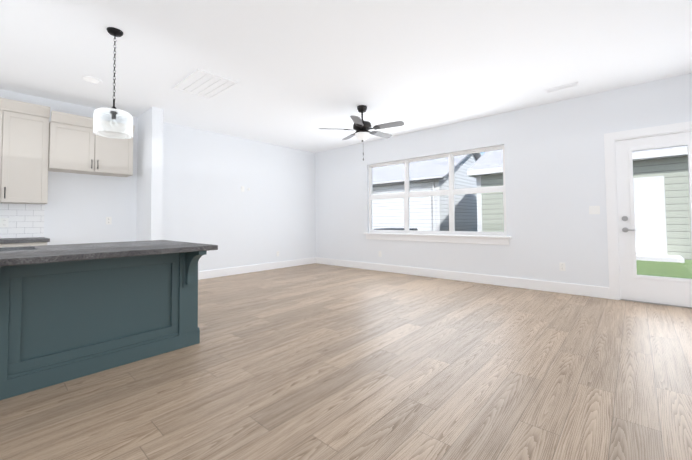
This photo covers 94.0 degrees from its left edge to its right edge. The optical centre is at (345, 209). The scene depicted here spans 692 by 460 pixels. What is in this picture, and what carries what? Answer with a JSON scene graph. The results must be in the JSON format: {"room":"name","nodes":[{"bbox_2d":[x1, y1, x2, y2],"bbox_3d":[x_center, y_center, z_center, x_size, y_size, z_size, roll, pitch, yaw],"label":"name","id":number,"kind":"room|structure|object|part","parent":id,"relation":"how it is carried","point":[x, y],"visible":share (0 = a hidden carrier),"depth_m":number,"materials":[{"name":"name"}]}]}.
{"room":"empty living room","nodes":[
{"label":"empty living room","id":0,"kind":"room"},
{"bbox_2d":[136,107,162,240],"bbox_3d":[-3.102,-0.129,5.085,0.700,2.800,0.150,-2,-3,42],"label":"wall","id":1,"kind":"structure","parent":0,"point":[149,174],"depth_m":4.91,"materials":[{"name":"white paint"}]},
{"bbox_2d":[0,89,315,271],"bbox_3d":[-4.220,-0.140,4.475,0.150,2.800,10.150,-2,-3,42],"label":"wall","id":2,"kind":"structure","parent":0,"point":[266,217],"depth_m":6.15,"materials":[{"name":"white paint"}]},
{"bbox_2d":[0,203,44,238],"bbox_3d":[-5.403,0.117,3.024,0.009,0.450,3.780,-2,-3,42],"label":"backsplash","id":3,"kind":"structure","parent":2,"relation":"attached to","point":[25,220],"depth_m":4.27,"materials":[{"name":"tile"}]},
{"bbox_2d":[0,218,8,226],"bbox_3d":[-4.385,0.171,4.145,0.009,0.116,0.072,-2,-3,42],"label":"electrical outlet","id":4,"kind":"object","parent":3,"relation":"attached to","point":[3,222],"visible":1,"depth_m":4.14,"materials":[{"name":"white plastic"}]},
{"bbox_2d":[0,106,59,203],"bbox_3d":[-4.292,-0.649,4.026,0.365,1.130,0.968,-2,-3,42],"label":"upper cabinet","id":5,"kind":"object","parent":2,"relation":"attached to","point":[36,145],"depth_m":4.09,"materials":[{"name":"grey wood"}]},
{"bbox_2d":[56,122,132,176],"bbox_3d":[-3.696,-0.837,4.699,0.365,0.620,0.945,-2,-3,42],"label":"upper cabinet","id":6,"kind":"object","parent":2,"relation":"attached to","point":[79,150],"depth_m":4.56,"materials":[{"name":"grey wood"}]},
{"bbox_2d":[106,217,111,223],"bbox_3d":[-3.654,0.172,4.974,0.009,0.116,0.072,-2,-3,42],"label":"electrical outlet","id":7,"kind":"object","parent":2,"relation":"attached to","point":[108,220],"visible":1,"depth_m":4.97,"materials":[{"name":"white plastic"}]},
{"bbox_2d":[198,257,315,279],"bbox_3d":[-2.033,1.243,6.734,0.016,0.150,3.784,-2,-3,42],"label":"baseboard","id":8,"kind":"structure","parent":2,"relation":"attached to","point":[207,274],"depth_m":6.79,"materials":[{"name":"white paint"}]},
{"bbox_2d":[0,263,691,459],"bbox_3d":[-1.663,1.220,2.047,7.720,0.120,10.600,-2,-3,42],"label":"floor","id":9,"kind":"structure","parent":0,"point":[315,361],"depth_m":2.13,"materials":[{"name":"brown wood"}]},
{"bbox_2d":[0,241,47,246],"bbox_3d":[-4.104,0.824,3.997,0.599,0.840,0.531,-2,-3,42],"label":"base cabinet","id":10,"kind":"object","parent":9,"relation":"on","point":[30,243],"depth_m":3.90,"materials":[{"name":"grey wood"}]},
{"bbox_2d":[0,237,49,244],"bbox_3d":[-5.169,0.353,2.801,0.634,0.040,3.790,-2,-3,42],"label":"countertop","id":11,"kind":"structure","parent":10,"relation":"on","point":[3,241],"depth_m":3.85,"materials":[{"name":"grey stone"}]},
{"bbox_2d":[0,252,206,399],"bbox_3d":[-2.370,0.749,2.149,1.158,0.840,2.510,-2,-3,42],"label":"kitchen island","id":12,"kind":"object","parent":9,"relation":"on","point":[68,312],"depth_m":2.31,"materials":[{"name":"teal paint"}]},
{"bbox_2d":[0,240,217,267],"bbox_3d":[-2.376,0.309,2.166,1.250,0.040,2.538,-2,-3,42],"label":"island countertop","id":13,"kind":"structure","parent":12,"relation":"on","point":[44,254],"depth_m":2.32,"materials":[{"name":"grey stone"}]},
{"bbox_2d":[0,0,691,152],"bbox_3d":[-1.586,-1.695,2.255,7.120,0.120,10.300,-2,-3,42],"label":"ceiling","id":14,"kind":"structure","parent":0,"point":[301,72],"depth_m":3.40,"materials":[{"name":"white paint"}]},
{"bbox_2d":[81,76,101,83],"bbox_3d":[-3.071,-1.563,3.905,0.200,0.010,0.200,-2,-3,42],"label":"recessed light","id":15,"kind":"object","parent":14,"relation":"in","point":[89,79],"visible":1,"depth_m":3.89,"materials":[{"name":"white paint"}]},
{"bbox_2d":[93,27,132,138],"bbox_3d":[-2.078,-1.137,2.897,0.290,0.944,0.290,-2,-3,42],"label":"pendant light","id":16,"kind":"object","parent":14,"relation":"hanging from","point":[115,33],"visible":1,"depth_m":2.88,"materials":[{"name":"glass"}]},
{"bbox_3d":[-2.075,-0.771,2.885,0.290,0.213,0.290,-2,-3,42],"label":"lamp shade","id":17,"kind":"part","parent":16,"relation":"part of","materials":[{"name":"clear glass"}]},
{"bbox_2d":[172,69,238,98],"bbox_3d":[-1.785,-1.565,4.082,0.760,0.016,0.500,-2,-3,42],"label":"ceiling vent","id":18,"kind":"object","parent":14,"relation":"attached to","point":[202,83],"visible":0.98,"depth_m":4.04,"materials":[{"name":"white metal"}]},
{"bbox_2d":[319,105,403,159],"bbox_3d":[0.287,-1.148,4.909,1.261,0.826,1.244,-2,-3,42],"label":"ceiling fan","id":19,"kind":"object","parent":14,"relation":"hanging from","point":[361,127],"visible":1,"depth_m":4.81,"materials":[{"name":"brown metal"}]},
{"bbox_3d":[0.246,-1.369,4.902,0.280,0.384,0.280,-2,-3,42],"label":"motor","id":20,"kind":"part","parent":19,"relation":"part of","materials":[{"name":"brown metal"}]},
{"bbox_3d":[0.248,-1.097,4.893,0.220,0.100,0.220,-2,-3,42],"label":"lamp shade","id":21,"kind":"part","parent":19,"relation":"part of","materials":[{"name":"white glass"}]},
{"bbox_2d":[544,82,579,92],"bbox_3d":[2.834,-1.601,4.247,0.380,0.008,0.130,-2,-3,42],"label":"ceiling vent","id":22,"kind":"object","parent":14,"relation":"in","point":[562,87],"visible":1,"depth_m":4.23,"materials":[{"name":"white metal"}]},
{"bbox_2d":[315,73,691,286],"bbox_3d":[1.813,-0.139,5.985,7.120,2.800,0.150,-2,-3,42],"label":"wall","id":23,"kind":"structure","parent":0,"point":[555,183],"depth_m":4.97,"materials":[{"name":"white paint"}]},
{"bbox_2d":[364,233,510,237],"bbox_3d":[1.527,0.484,6.127,2.970,0.030,0.115,-2,-3,42],"label":"window sill","id":24,"kind":"structure","parent":23,"relation":"attached to","point":[482,236],"depth_m":5.84,"materials":[{"name":"white paint"}]},
{"bbox_2d":[366,234,508,244],"bbox_3d":[1.520,0.553,6.117,2.900,0.110,0.018,-2,-3,42],"label":"apron","id":25,"kind":"object","parent":23,"relation":"attached to","point":[494,241],"visible":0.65,"depth_m":5.88,"materials":[{"name":"white paint"}]},
{"bbox_2d":[369,145,506,235],"bbox_3d":[1.583,-0.274,6.221,2.830,1.490,0.070,-2,-3,42],"label":"window","id":26,"kind":"structure","parent":23,"relation":"in","point":[452,191],"depth_m":5.99,"materials":[{"name":"white plastic"}]},
{"bbox_2d":[316,257,609,298],"bbox_3d":[1.373,1.199,6.233,5.760,0.150,0.016,-2,-3,42],"label":"baseboard","id":27,"kind":"structure","parent":23,"relation":"attached to","point":[579,289],"depth_m":5.38,"materials":[{"name":"white paint"}]},
{"bbox_2d":[559,262,565,270],"bbox_3d":[3.131,0.828,4.672,0.072,0.116,0.009,-2,-3,42],"label":"electrical outlet","id":28,"kind":"object","parent":23,"relation":"attached to","point":[561,266],"visible":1,"depth_m":4.67,"materials":[{"name":"white plastic"}]},
{"bbox_2d":[589,206,599,213],"bbox_3d":[3.414,0.007,4.438,0.118,0.116,0.011,-2,-3,42],"label":"light switch","id":29,"kind":"object","parent":23,"relation":"attached to","point":[594,209],"visible":1,"depth_m":4.44,"materials":[{"name":"white plastic"}]},
{"bbox_2d":[604,121,691,299],"bbox_3d":[3.950,0.070,4.051,1.050,2.220,0.168,-2,-3,42],"label":"door frame","id":30,"kind":"structure","parent":23,"relation":"attached to","point":[610,139],"depth_m":4.29,"materials":[{"name":"white paint"}]},
{"bbox_2d":[615,131,691,306],"bbox_3d":[3.940,0.121,4.038,0.824,2.094,0.045,-2,-3,42],"label":"back door","id":31,"kind":"structure","parent":23,"relation":"in","point":[661,291],"depth_m":4.20,"materials":[{"name":"white paint"}]},
{"bbox_2d":[622,141,691,282],"bbox_3d":[3.894,0.036,4.051,0.670,1.690,0.110,-2,-3,42],"label":"door glass","id":32,"kind":"object","parent":31,"relation":"attached to","point":[688,144],"depth_m":4.06,"materials":[{"name":"clear glass"}]},
{"bbox_3d":[3.683,0.192,4.200,0.148,0.215,0.055,-2,-3,42],"label":"handle","id":33,"kind":"part","parent":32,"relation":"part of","materials":[{"name":"grey metal"}]},
{"bbox_2d":[620,299,691,308],"bbox_3d":[3.966,1.174,4.024,0.830,0.012,0.145,-2,-3,42],"label":"back door sill","id":34,"kind":"structure","parent":23,"relation":"attached to","point":[656,303],"depth_m":4.01,"materials":[{"name":"grey metal"}]},
{"label":"outside","id":35,"kind":"structure","parent":0,"visible":0},
{"bbox_2d":[372,146,691,278],"bbox_3d":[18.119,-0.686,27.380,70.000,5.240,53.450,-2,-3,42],"label":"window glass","id":36,"kind":"structure","parent":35,"point":[394,208],"depth_m":11.52,"materials":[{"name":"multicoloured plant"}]},
{"bbox_3d":[-1.223,0.229,20.027,15.550,3.080,0.420,-2,-3,42],"label":"white house trim","id":37,"kind":"part","parent":36,"relation":"part of","materials":[{"name":"white"}]},
{"bbox_3d":[11.701,-0.078,10.853,12.150,2.880,9.200,-2,-3,42],"label":"green house trim","id":38,"kind":"part","parent":36,"relation":"part of","materials":[{"name":"white"}]}
]}

